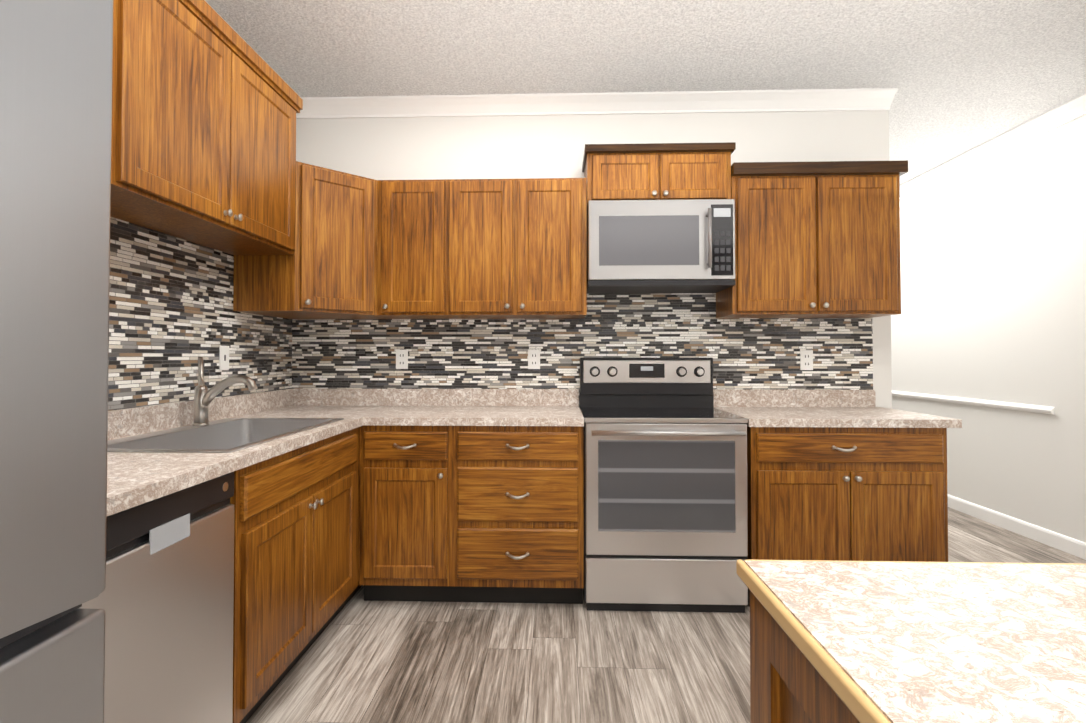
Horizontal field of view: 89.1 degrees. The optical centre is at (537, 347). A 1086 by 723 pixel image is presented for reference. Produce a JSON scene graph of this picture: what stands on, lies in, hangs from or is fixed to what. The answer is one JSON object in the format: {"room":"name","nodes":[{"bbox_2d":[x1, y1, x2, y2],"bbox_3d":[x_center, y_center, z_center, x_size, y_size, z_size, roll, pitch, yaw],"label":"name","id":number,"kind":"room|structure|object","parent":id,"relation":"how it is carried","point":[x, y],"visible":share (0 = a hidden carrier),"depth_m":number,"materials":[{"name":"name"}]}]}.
{"room":"kitchen","nodes":[
{"label":"kitchen","id":0,"kind":"room"},
{"bbox_2d":[296,111,891,408],"bbox_3d":[0.287,-0.108,3.335,3.545,2.740,0.130,0,-1,2],"label":"wall","id":1,"kind":"structure","parent":0,"point":[481,147],"depth_m":3.29,"materials":[{"name":"white paint"}]},
{"bbox_2d":[233,161,390,318],"bbox_3d":[-1.183,-0.542,3.010,0.610,0.738,0.611,0,-1,2],"label":"upper cabinet","id":2,"kind":"object","parent":1,"relation":"attached to","point":[328,270],"visible":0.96,"depth_m":2.80,"materials":[{"name":"brown wood"}]},
{"bbox_2d":[377,178,586,318],"bbox_3d":[-0.303,-0.541,3.111,1.138,0.738,0.351,0,-1,2],"label":"upper cabinet","id":3,"kind":"object","parent":1,"relation":"attached to","point":[481,248],"visible":1,"depth_m":2.97,"materials":[{"name":"brown wood"}]},
{"bbox_2d":[292,293,872,391],"bbox_3d":[0.230,0.001,3.266,3.434,0.720,0.006,0,-1,2],"label":"backsplash","id":4,"kind":"structure","parent":1,"relation":"attached to","point":[753,353],"depth_m":3.26,"materials":[{"name":"tile"}]},
{"bbox_2d":[396,350,407,368],"bbox_3d":[-0.813,0.071,3.293,0.072,0.116,0.007,0,-1,2],"label":"electrical outlet","id":5,"kind":"object","parent":4,"relation":"attached to","point":[401,359],"visible":1,"depth_m":3.29,"materials":[{"name":"white plastic"}]},
{"bbox_2d":[528,349,539,368],"bbox_3d":[-0.023,0.071,3.266,0.072,0.116,0.007,0,-1,2],"label":"electrical outlet","id":6,"kind":"object","parent":4,"relation":"attached to","point":[533,358],"visible":1,"depth_m":3.26,"materials":[{"name":"white plastic"}]},
{"bbox_2d":[800,350,812,369],"bbox_3d":[1.566,0.075,3.213,0.072,0.116,0.007,0,-1,2],"label":"electrical outlet","id":7,"kind":"object","parent":4,"relation":"attached to","point":[806,359],"visible":1,"depth_m":3.21,"materials":[{"name":"white plastic"}]},
{"bbox_2d":[300,88,897,118],"bbox_3d":[0.329,-1.434,3.247,3.455,0.092,0.085,0,-1,2],"label":"crown molding","id":8,"kind":"structure","parent":1,"relation":"attached to","point":[751,101],"depth_m":3.24,"materials":[{"name":"white"}]},
{"bbox_2d":[582,142,735,204],"bbox_3d":[0.652,-0.926,3.085,0.793,0.304,0.351,0,-1,2],"label":"upper cabinet","id":9,"kind":"object","parent":1,"relation":"attached to","point":[658,171],"visible":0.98,"depth_m":2.94,"materials":[{"name":"brown wood"}]},
{"bbox_2d":[587,199,734,293],"bbox_3d":[0.651,-0.546,3.042,0.762,0.450,0.425,0,-1,2],"label":"microwave","id":10,"kind":"object","parent":9,"relation":"attached to","point":[660,246],"visible":0.98,"depth_m":2.88,"materials":[{"name":"grey metal"}]},
{"bbox_2d":[716,160,907,317],"bbox_3d":[1.487,-0.572,3.051,0.897,0.798,0.351,0,-1,2],"label":"upper cabinet","id":11,"kind":"object","parent":1,"relation":"attached to","point":[819,239],"visible":1,"depth_m":2.91,"materials":[{"name":"brown wood"}]},
{"bbox_2d":[205,0,1085,184],"bbox_3d":[0.884,-1.530,3.203,5.350,0.100,12.000,0,-1,2],"label":"ceiling","id":12,"kind":"structure","parent":0,"point":[963,76],"depth_m":2.76,"materials":[{"name":"white paint"}]},
{"bbox_2d":[246,507,1085,722],"bbox_3d":[0.884,1.309,3.156,5.350,0.100,12.000,0,-1,2],"label":"floor","id":13,"kind":"structure","parent":0,"point":[361,660],"depth_m":2.17,"materials":[{"name":"grey wood"}]},
{"bbox_2d":[0,0,112,722],"bbox_3d":[-1.113,0.291,0.435,0.880,1.845,0.855,0,-1,2],"label":"refrigerator","id":14,"kind":"object","parent":13,"relation":"on","point":[56,57],"visible":1,"depth_m":0.76,"materials":[{"name":"silver metal"}]},
{"bbox_2d":[80,471,234,722],"bbox_3d":[-1.204,0.793,1.340,0.598,0.872,0.598,0,-1,2],"label":"dishwasher","id":15,"kind":"object","parent":13,"relation":"on","point":[164,599],"visible":0.52,"depth_m":1.36,"materials":[{"name":"silver metal"}]},
{"bbox_2d":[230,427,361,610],"bbox_3d":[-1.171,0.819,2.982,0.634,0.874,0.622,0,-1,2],"label":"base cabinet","id":16,"kind":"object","parent":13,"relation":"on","point":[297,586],"depth_m":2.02,"materials":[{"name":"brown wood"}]},
{"bbox_2d":[107,389,374,515],"bbox_3d":[-1.188,0.296,2.101,0.660,0.138,2.400,0,-1,2],"label":"countertop","id":17,"kind":"structure","parent":16,"relation":"on","point":[134,479],"depth_m":2.01,"materials":[{"name":"stone"}]},
{"bbox_2d":[192,357,256,425],"bbox_3d":[-1.303,0.182,2.305,0.279,0.286,0.067,0,-1,2],"label":"faucet","id":18,"kind":"object","parent":17,"relation":"on","point":[204,396],"visible":1,"depth_m":2.29,"materials":[{"name":"silver metal"}]},
{"bbox_2d":[107,418,343,452],"bbox_3d":[-1.189,0.415,2.124,0.548,0.184,0.894,0,-1,2],"label":"sink","id":19,"kind":"object","parent":17,"relation":"in","point":[228,435],"visible":0.33,"depth_m":2.27,"materials":[{"name":"silver metal"}]},
{"bbox_2d":[359,425,583,603],"bbox_3d":[-0.313,0.818,2.926,1.080,0.874,0.675,0,-1,2],"label":"base cabinet","id":20,"kind":"object","parent":13,"relation":"on","point":[492,514],"visible":1,"depth_m":2.63,"materials":[{"name":"brown wood"}]},
{"bbox_2d":[367,389,583,425],"bbox_3d":[-0.300,0.311,2.949,1.058,0.138,0.645,0,-1,2],"label":"countertop","id":21,"kind":"structure","parent":20,"relation":"on","point":[389,407],"depth_m":3.16,"materials":[{"name":"laminate"}]},
{"bbox_2d":[579,358,747,612],"bbox_3d":[0.613,0.654,2.879,0.766,1.200,0.702,0,-1,2],"label":"range","id":22,"kind":"object","parent":13,"relation":"on","point":[665,503],"visible":0.96,"depth_m":2.59,"materials":[{"name":"silver metal"}]},
{"bbox_2d":[736,563,875,722],"bbox_3d":[1.136,0.758,-0.249,1.738,0.889,1.995,0,-1,2],"label":"kitchen island","id":23,"kind":"object","parent":13,"relation":"on","point":[790,683],"depth_m":0.66,"materials":[{"name":"brown wood"}]},
{"bbox_2d":[740,559,1085,722],"bbox_3d":[1.153,0.300,-0.259,1.784,0.024,2.038,0,-1,2],"label":"island countertop","id":24,"kind":"structure","parent":23,"relation":"on","point":[915,642],"depth_m":0.58,"materials":[{"name":"beige stone"}]},
{"bbox_2d":[746,426,947,605],"bbox_3d":[1.468,0.817,2.867,0.904,0.874,0.675,0,-1,2],"label":"base cabinet","id":25,"kind":"object","parent":13,"relation":"on","point":[846,494],"visible":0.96,"depth_m":2.57,"materials":[{"name":"brown wood"}]},
{"bbox_2d":[713,389,961,427],"bbox_3d":[1.486,0.310,2.890,0.973,0.138,0.645,0,-1,2],"label":"countertop","id":26,"kind":"structure","parent":25,"relation":"on","point":[798,408],"depth_m":2.98,"materials":[{"name":"laminate"}]},
{"bbox_2d":[891,115,1085,542],"bbox_3d":[3.328,-0.112,3.098,0.140,2.740,11.680,0,-1,2],"label":"wall","id":27,"kind":"structure","parent":0,"point":[993,274],"depth_m":3.86,"materials":[{"name":"white paint"}]},
{"bbox_2d":[892,391,1054,414],"bbox_3d":[3.349,0.447,6.140,0.022,0.048,5.300,0,-1,2],"label":"trim","id":28,"kind":"structure","parent":27,"relation":"attached to","point":[1018,406],"depth_m":4.07,"materials":[{"name":"white"}]},
{"bbox_2d":[900,92,1085,198],"bbox_3d":[3.215,-1.436,3.124,0.085,0.092,11.400,0,-1,2],"label":"crown molding","id":29,"kind":"structure","parent":27,"relation":"attached to","point":[1074,108],"depth_m":3.84,"materials":[{"name":"white"}]},
{"bbox_2d":[947,494,1085,559],"bbox_3d":[3.251,1.210,3.078,0.014,0.096,11.400,0,-1,2],"label":"baseboard","id":30,"kind":"structure","parent":27,"relation":"attached to","point":[1070,545],"depth_m":3.70,"materials":[{"name":"white"}]},
{"bbox_3d":[-1.559,-0.109,3.261,0.140,2.740,11.680,0,-1,2],"label":"wall","id":31,"kind":"structure","parent":0,"visible":0},
{"bbox_2d":[111,0,125,187],"bbox_3d":[-1.383,-0.859,1.310,0.325,0.765,0.567,0,-1,2],"label":"upper cabinet","id":32,"kind":"object","parent":31,"relation":"attached to","point":[118,138],"depth_m":1.61,"materials":[{"name":"brown wood"}]},
{"bbox_2d":[108,217,291,410],"bbox_3d":[-1.523,-0.088,2.121,0.006,0.860,2.400,0,-1,2],"label":"backsplash","id":33,"kind":"structure","parent":31,"relation":"attached to","point":[173,316],"depth_m":2.31,"materials":[{"name":"tile"}]},
{"bbox_2d":[219,346,228,369],"bbox_3d":[-1.499,0.050,2.636,0.007,0.116,0.072,0,-1,2],"label":"light switch","id":34,"kind":"object","parent":33,"relation":"attached to","point":[223,357],"visible":1,"depth_m":2.63,"materials":[{"name":"white plastic"}]},
{"bbox_2d":[110,0,302,254],"bbox_3d":[-1.355,-0.845,2.154,0.325,0.765,1.121,0,-1,2],"label":"upper cabinet","id":35,"kind":"object","parent":31,"relation":"attached to","point":[207,103],"depth_m":2.02,"materials":[{"name":"brown wood"}]},
{"bbox_2d":[216,12,303,118],"bbox_3d":[-1.541,-1.480,0.467,0.085,0.092,5.770,0,-1,2],"label":"crown molding","id":36,"kind":"structure","parent":31,"relation":"attached to","point":[301,113],"depth_m":3.32,"materials":[{"name":"white"}]}
]}

